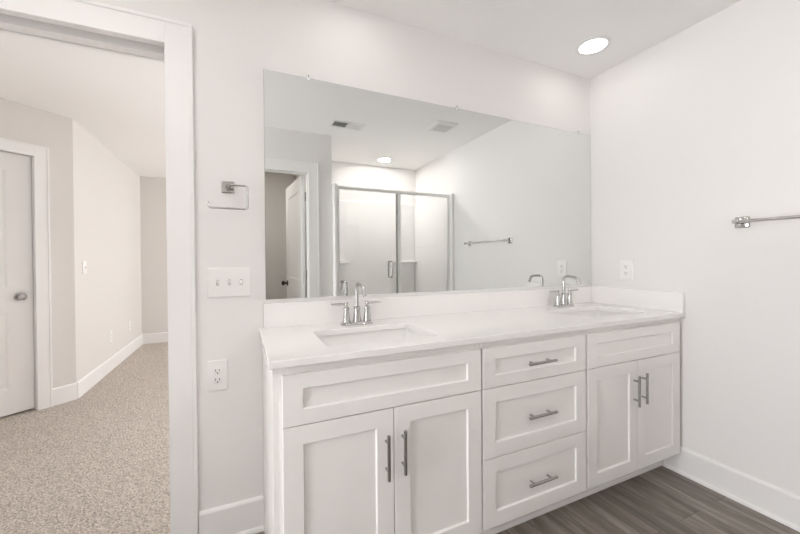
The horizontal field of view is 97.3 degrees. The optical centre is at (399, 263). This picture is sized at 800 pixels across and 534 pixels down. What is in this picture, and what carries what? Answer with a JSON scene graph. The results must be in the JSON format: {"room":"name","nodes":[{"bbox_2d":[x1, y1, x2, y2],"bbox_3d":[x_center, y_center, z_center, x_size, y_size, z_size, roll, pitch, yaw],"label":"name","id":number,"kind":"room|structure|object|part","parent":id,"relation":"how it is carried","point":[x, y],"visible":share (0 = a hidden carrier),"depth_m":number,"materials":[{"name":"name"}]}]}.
{"room":"bathroom","nodes":[
{"label":"bathroom","id":0,"kind":"room"},
{"bbox_2d":[0,98,75,387],"bbox_3d":[-3.207,-0.026,2.499,0.160,2.457,1.360,0,1,25],"label":"wall","id":1,"kind":"structure","parent":0,"point":[18,122],"depth_m":2.99,"materials":[{"name":"white paint"}]},
{"bbox_2d":[0,151,34,416],"bbox_3d":[-3.135,0.162,2.517,0.104,2.045,0.762,0,1,25],"label":"door","id":2,"kind":"structure","parent":1,"relation":"in","point":[17,390],"depth_m":2.78,"materials":[{"name":"paint"}]},
{"bbox_3d":[-2.991,0.264,2.784,0.070,0.064,0.064,0,1,25],"label":"knob","id":3,"kind":"part","parent":2,"relation":"part of","materials":[{"name":"silver metal"}]},
{"bbox_2d":[0,137,52,410],"bbox_3d":[-3.159,0.126,2.527,0.142,2.152,0.940,0,1,25],"label":"trim","id":4,"kind":"structure","parent":1,"relation":"attached to","point":[40,191],"depth_m":2.87,"materials":[{"name":"paint"}]},
{"bbox_2d":[53,382,76,405],"bbox_3d":[-2.869,1.119,3.015,0.014,0.146,0.165,0,1,25],"label":"baseboard","id":5,"kind":"structure","parent":1,"relation":"attached to","point":[66,393],"depth_m":3.01,"materials":[{"name":"paint"}]},
{"bbox_2d":[72,119,141,381],"bbox_3d":[-3.372,-0.037,4.090,0.120,2.457,2.265,-1,1,-24],"label":"wall","id":6,"kind":"structure","parent":0,"point":[107,233],"depth_m":3.74,"materials":[{"name":"white paint"}]},
{"bbox_2d":[82,261,86,273],"bbox_3d":[-2.925,0.039,3.274,0.017,0.124,0.080,-1,1,-24],"label":"light switch","id":7,"kind":"object","parent":6,"relation":"attached to","point":[84,267],"visible":1,"depth_m":3.26,"materials":[{"name":"white plastic"}]},
{"bbox_2d":[77,334,142,398],"bbox_3d":[-3.302,1.113,4.127,0.014,0.146,2.265,-1,1,-24],"label":"baseboard","id":8,"kind":"structure","parent":6,"relation":"attached to","point":[87,382],"depth_m":3.72,"materials":[{"name":"paint"}]},
{"bbox_2d":[109,331,111,342],"bbox_3d":[-3.212,0.816,3.916,0.009,0.124,0.080,-1,1,-24],"label":"power outlet","id":9,"kind":"object","parent":6,"relation":"attached to","point":[110,332],"visible":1,"depth_m":3.89,"materials":[{"name":"white plastic"}]},
{"bbox_2d":[140,176,167,333],"bbox_3d":[-1.843,-0.065,6.093,4.560,2.457,0.120,-1,1,-24],"label":"wall","id":10,"kind":"structure","parent":0,"point":[153,226],"depth_m":5.21,"materials":[{"name":"white paint"}]},
{"bbox_2d":[143,332,167,343],"bbox_3d":[-2.894,1.099,5.548,1.904,0.146,0.014,-1,1,-24],"label":"baseboard","id":11,"kind":"structure","parent":10,"relation":"attached to","point":[149,338],"depth_m":5.21,"materials":[{"name":"paint"}]},
{"bbox_2d":[91,0,589,525],"bbox_3d":[-0.550,-0.038,1.694,5.840,2.457,0.140,-1,1,-24],"label":"wall","id":12,"kind":"structure","parent":0,"point":[234,41],"depth_m":1.57,"materials":[{"name":"white paint"}]},
{"bbox_2d":[0,0,198,533],"bbox_3d":[-1.343,0.109,1.335,1.003,2.179,0.184,-1,1,-24],"label":"trim","id":13,"kind":"structure","parent":12,"relation":"attached to","point":[88,24],"depth_m":1.43,"materials":[{"name":"paint"}]},
{"bbox_2d":[207,359,227,391],"bbox_3d":[-0.782,0.481,1.509,0.080,0.131,0.009,-1,1,-24],"label":"power outlet","id":14,"kind":"object","parent":12,"relation":"attached to","point":[217,370],"visible":1,"depth_m":1.51,"materials":[{"name":"white plastic"}]},
{"bbox_2d":[213,377,221,383],"bbox_3d":[-0.780,0.500,1.507,0.033,0.028,0.002,-1,1,-24],"label":"receptacle","id":15,"kind":"object","parent":14,"relation":"attached to","point":[216,380],"depth_m":1.51,"materials":[{"name":"white plastic"}]},
{"bbox_2d":[213,368,221,374],"bbox_3d":[-0.781,0.461,1.506,0.033,0.028,0.002,-1,1,-24],"label":"receptacle","id":16,"kind":"object","parent":14,"relation":"attached to","point":[216,371],"depth_m":1.51,"materials":[{"name":"white plastic"}]},
{"bbox_2d":[207,181,248,209],"bbox_3d":[-0.730,-0.290,1.496,0.158,0.128,0.069,-1,1,-24],"label":"towel ring","id":17,"kind":"object","parent":12,"relation":"attached to","point":[226,186],"visible":1,"depth_m":1.50,"materials":[{"name":"silver metal"}]},
{"bbox_3d":[-0.730,-0.329,1.491,0.022,0.022,0.060,-1,1,-24],"label":"post","id":18,"kind":"part","parent":17,"relation":"part of","materials":[{"name":"silver metal"}]},
{"bbox_2d":[207,267,250,297],"bbox_3d":[-0.737,0.083,1.523,0.170,0.128,0.017,-1,1,-24],"label":"light switch","id":19,"kind":"object","parent":12,"relation":"attached to","point":[221,282],"visible":1,"depth_m":1.52,"materials":[{"name":"white plastic"}]},
{"bbox_2d":[199,495,263,533],"bbox_3d":[-0.727,1.120,1.528,0.254,0.146,0.027,-1,1,-24],"label":"baseboard","id":20,"kind":"structure","parent":12,"relation":"attached to","point":[246,516],"depth_m":1.53,"materials":[{"name":"paint"}]},
{"bbox_2d":[263,286,590,328],"bbox_3d":[0.365,0.226,2.022,2.148,0.112,0.019,-1,1,-24],"label":"backsplash","id":21,"kind":"structure","parent":12,"relation":"attached to","point":[285,314],"depth_m":1.88,"materials":[{"name":"white stone"}]},
{"bbox_2d":[263,69,591,302],"bbox_3d":[0.364,-0.362,2.023,2.134,1.065,0.012,-1,1,-24],"label":"mirror","id":22,"kind":"object","parent":12,"relation":"attached to","point":[391,195],"visible":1,"depth_m":1.88,"materials":[{"name":"clear glass"}]},
{"bbox_2d":[0,0,740,177],"bbox_3d":[-0.704,-1.329,2.063,5.950,0.120,8.550,-1,1,-24],"label":"ceiling","id":23,"kind":"structure","parent":0,"point":[119,100],"depth_m":2.11,"materials":[{"name":"white paint"}]},
{"bbox_2d":[575,35,611,54],"bbox_3d":[1.137,-1.279,2.075,0.190,0.007,0.190,-1,1,-24],"label":"recessed light","id":24,"kind":"object","parent":23,"relation":"in","point":[596,44],"visible":1,"depth_m":2.06,"materials":[{"name":"white"}]},
{"bbox_2d":[0,342,799,533],"bbox_3d":[-0.708,1.236,2.073,5.900,0.104,8.450,-1,1,-24],"label":"floor","id":25,"kind":"structure","parent":0,"point":[97,462],"depth_m":1.88,"materials":[{"name":"carpet"}]},
{"bbox_2d":[262,343,481,533],"bbox_3d":[-0.138,0.751,1.474,0.778,0.875,0.600,-1,1,-24],"label":"vanity cabinet","id":26,"kind":"object","parent":25,"relation":"on","point":[384,444],"visible":0.85,"depth_m":1.22,"materials":[{"name":"paint"}]},
{"bbox_3d":[-0.193,0.789,1.167,0.369,0.561,0.019,-1,1,-24],"label":"door","id":27,"kind":"part","parent":26,"relation":"part of","materials":[{"name":"paint"}]},
{"bbox_3d":[-0.024,0.423,1.242,0.746,0.160,0.019,-1,1,-24],"label":"false drawer","id":28,"kind":"part","parent":26,"relation":"part of","materials":[{"name":"paint"}]},
{"bbox_3d":[-0.042,0.663,1.206,0.012,0.155,0.034,-1,1,-24],"label":"handle","id":29,"kind":"part","parent":26,"relation":"part of","materials":[{"name":"silver metal"}]},
{"bbox_3d":[0.015,0.658,1.232,0.012,0.155,0.034,-1,1,-24],"label":"handle","id":30,"kind":"part","parent":26,"relation":"part of","materials":[{"name":"silver metal"}]},
{"bbox_3d":[0.148,0.785,1.322,0.373,0.561,0.019,-1,1,-24],"label":"door","id":31,"kind":"part","parent":26,"relation":"part of","materials":[{"name":"paint"}]},
{"bbox_2d":[259,302,685,369],"bbox_3d":[0.474,0.295,1.764,2.166,0.024,0.580,-1,1,-24],"label":"countertop","id":32,"kind":"structure","parent":26,"relation":"on","point":[283,347],"depth_m":1.55,"materials":[{"name":"white stone"}]},
{"bbox_2d":[331,282,381,325],"bbox_3d":[-0.203,0.188,1.668,0.180,0.201,0.184,0,1,21],"label":"faucet","id":33,"kind":"object","parent":32,"relation":"on","point":[357,320],"visible":1,"depth_m":1.66,"materials":[{"name":"silver metal"}]},
{"bbox_3d":[-0.282,0.191,1.634,0.079,0.013,0.011,-1,1,-26],"label":"lever","id":34,"kind":"part","parent":33,"relation":"part of","materials":[{"name":"silver metal"}]},
{"bbox_3d":[-0.251,0.229,1.650,0.038,0.092,0.038,-1,1,-24],"label":"handle","id":35,"kind":"part","parent":33,"relation":"part of","materials":[{"name":"silver metal"}]},
{"bbox_3d":[-0.204,0.281,1.671,0.156,0.014,0.054,-1,1,-24],"label":"plate","id":36,"kind":"part","parent":33,"relation":"part of","materials":[{"name":"silver metal"}]},
{"bbox_3d":[-0.181,0.147,1.617,0.018,0.117,0.134,-1,1,-24],"label":"spout","id":37,"kind":"part","parent":33,"relation":"part of","materials":[{"name":"silver metal"}]},
{"bbox_3d":[-0.158,0.227,1.692,0.038,0.092,0.038,-1,1,-24],"label":"handle","id":38,"kind":"part","parent":33,"relation":"part of","materials":[{"name":"silver metal"}]},
{"bbox_2d":[317,328,425,346],"bbox_3d":[-0.108,0.392,1.463,0.506,0.155,0.360,-1,1,-24],"label":"sink","id":39,"kind":"object","parent":32,"relation":"in","point":[402,333],"visible":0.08,"depth_m":1.62,"materials":[{"name":"white ceramic"}]},
{"bbox_2d":[549,275,580,307],"bbox_3d":[1.040,0.174,2.232,0.180,0.201,0.184,0,1,21],"label":"faucet","id":40,"kind":"object","parent":32,"relation":"on","point":[563,301],"visible":1,"depth_m":2.22,"materials":[{"name":"silver metal"}]},
{"bbox_3d":[0.993,0.215,2.214,0.038,0.092,0.038,-1,1,-24],"label":"handle","id":41,"kind":"part","parent":40,"relation":"part of","materials":[{"name":"silver metal"}]},
{"bbox_3d":[1.040,0.268,2.236,0.156,0.014,0.054,-1,1,-24],"label":"plate","id":42,"kind":"part","parent":40,"relation":"part of","materials":[{"name":"silver metal"}]},
{"bbox_3d":[1.086,0.214,2.256,0.038,0.092,0.038,-1,1,-24],"label":"handle","id":43,"kind":"part","parent":40,"relation":"part of","materials":[{"name":"silver metal"}]},
{"bbox_3d":[1.063,0.133,2.182,0.018,0.117,0.134,-1,1,-24],"label":"spout","id":44,"kind":"part","parent":40,"relation":"part of","materials":[{"name":"silver metal"}]},
{"bbox_2d":[562,310,627,317],"bbox_3d":[1.117,0.378,2.019,0.506,0.155,0.360,-1,1,-24],"label":"sink","id":45,"kind":"object","parent":32,"relation":"in","point":[591,313],"visible":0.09,"depth_m":2.21,"materials":[{"name":"white ceramic"}]},
{"bbox_2d":[591,286,684,312],"bbox_3d":[1.454,0.216,2.200,0.020,0.112,0.556,-1,1,-24],"label":"side splash","id":46,"kind":"object","parent":32,"relation":"on","point":[647,299],"visible":1,"depth_m":2.15,"materials":[{"name":"white stone"}]},
{"bbox_2d":[478,330,585,533],"bbox_3d":[0.488,0.745,1.758,0.596,0.875,0.600,-1,1,-24],"label":"vanity cabinet","id":47,"kind":"object","parent":25,"relation":"on","point":[533,390],"visible":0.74,"depth_m":1.50,"materials":[{"name":"paint"}]},
{"bbox_3d":[0.559,1.173,1.613,0.594,0.019,0.013,-1,1,-24],"label":"toe moulding","id":48,"kind":"part","parent":47,"relation":"part of","materials":[{"name":"paint"}]},
{"bbox_3d":[0.586,0.692,1.541,0.560,0.767,0.019,-1,1,-24],"label":"frame","id":49,"kind":"part","parent":47,"relation":"part of","materials":[{"name":"paint"}]},
{"bbox_3d":[0.593,0.640,1.523,0.586,0.280,0.019,-1,1,-24],"label":"drawer","id":50,"kind":"part","parent":47,"relation":"part of","materials":[{"name":"paint"}]},
{"bbox_3d":[0.591,0.416,1.521,0.586,0.160,0.019,-1,1,-24],"label":"drawer","id":51,"kind":"part","parent":47,"relation":"part of","materials":[{"name":"paint"}]},
{"bbox_3d":[0.595,0.922,1.525,0.586,0.277,0.019,-1,1,-24],"label":"drawer","id":52,"kind":"part","parent":47,"relation":"part of","materials":[{"name":"paint"}]},
{"bbox_3d":[0.606,0.924,1.501,0.155,0.012,0.034,-1,1,-24],"label":"handle","id":53,"kind":"part","parent":47,"relation":"part of","materials":[{"name":"silver metal"}]},
{"bbox_3d":[0.604,0.642,1.499,0.155,0.012,0.034,-1,1,-24],"label":"handle","id":54,"kind":"part","parent":47,"relation":"part of","materials":[{"name":"silver metal"}]},
{"bbox_3d":[0.602,0.418,1.497,0.155,0.012,0.034,-1,1,-24],"label":"handle","id":55,"kind":"part","parent":47,"relation":"part of","materials":[{"name":"silver metal"}]},
{"bbox_2d":[568,318,679,502],"bbox_3d":[1.115,0.738,2.042,0.777,0.875,0.600,-1,1,-24],"label":"vanity cabinet","id":56,"kind":"object","parent":25,"relation":"on","point":[633,370],"visible":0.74,"depth_m":1.77,"materials":[{"name":"paint"}]},
{"bbox_3d":[1.040,0.775,1.726,0.365,0.561,0.019,-1,1,-24],"label":"door","id":57,"kind":"part","parent":56,"relation":"part of","materials":[{"name":"paint"}]},
{"bbox_3d":[1.185,1.166,1.897,0.775,0.019,0.013,-1,1,-24],"label":"toe moulding","id":58,"kind":"part","parent":56,"relation":"part of","materials":[{"name":"paint"}]},
{"bbox_3d":[1.206,0.410,1.800,0.735,0.160,0.019,-1,1,-24],"label":"false drawer","id":59,"kind":"part","parent":56,"relation":"part of","materials":[{"name":"paint"}]},
{"bbox_3d":[1.190,0.640,1.765,0.012,0.155,0.034,-1,1,-24],"label":"handle","id":60,"kind":"part","parent":56,"relation":"part of","materials":[{"name":"silver metal"}]},
{"bbox_3d":[1.246,0.634,1.791,0.012,0.155,0.034,-1,1,-24],"label":"handle","id":61,"kind":"part","parent":56,"relation":"part of","materials":[{"name":"silver metal"}]},
{"bbox_3d":[1.376,0.771,1.879,0.366,0.561,0.019,-1,1,-24],"label":"door","id":62,"kind":"part","parent":56,"relation":"part of","materials":[{"name":"paint"}]},
{"bbox_2d":[590,0,799,495],"bbox_3d":[1.977,-0.053,1.210,0.120,2.457,2.830,-1,1,-24],"label":"wall","id":63,"kind":"structure","parent":0,"point":[697,131],"depth_m":1.81,"materials":[{"name":"white paint"}]},
{"bbox_2d":[620,260,632,279],"bbox_3d":[1.439,0.043,2.241,0.009,0.122,0.084,-1,1,-24],"label":"power outlet","id":64,"kind":"object","parent":63,"relation":"attached to","point":[626,266],"visible":1,"depth_m":2.24,"materials":[{"name":"white plastic"}]},
{"bbox_2d":[662,454,678,472],"bbox_3d":[1.546,1.119,2.010,0.027,0.106,0.076,-1,1,-24],"label":"trim","id":65,"kind":"structure","parent":63,"relation":"attached to","point":[672,463],"depth_m":2.00,"materials":[{"name":"paint"}]},
{"bbox_2d":[677,446,799,531],"bbox_3d":[1.806,1.102,1.437,0.027,0.146,1.182,-1,1,-24],"label":"baseboard","id":66,"kind":"structure","parent":63,"relation":"attached to","point":[776,503],"depth_m":1.72,"materials":[{"name":"paint"}]},
{"bbox_2d":[732,215,799,227],"bbox_3d":[1.767,-0.199,1.429,0.078,0.055,0.665,-1,1,-24],"label":"towel bar","id":67,"kind":"object","parent":63,"relation":"attached to","point":[740,222],"visible":1,"depth_m":1.65,"materials":[{"name":"silver metal"}]}
]}

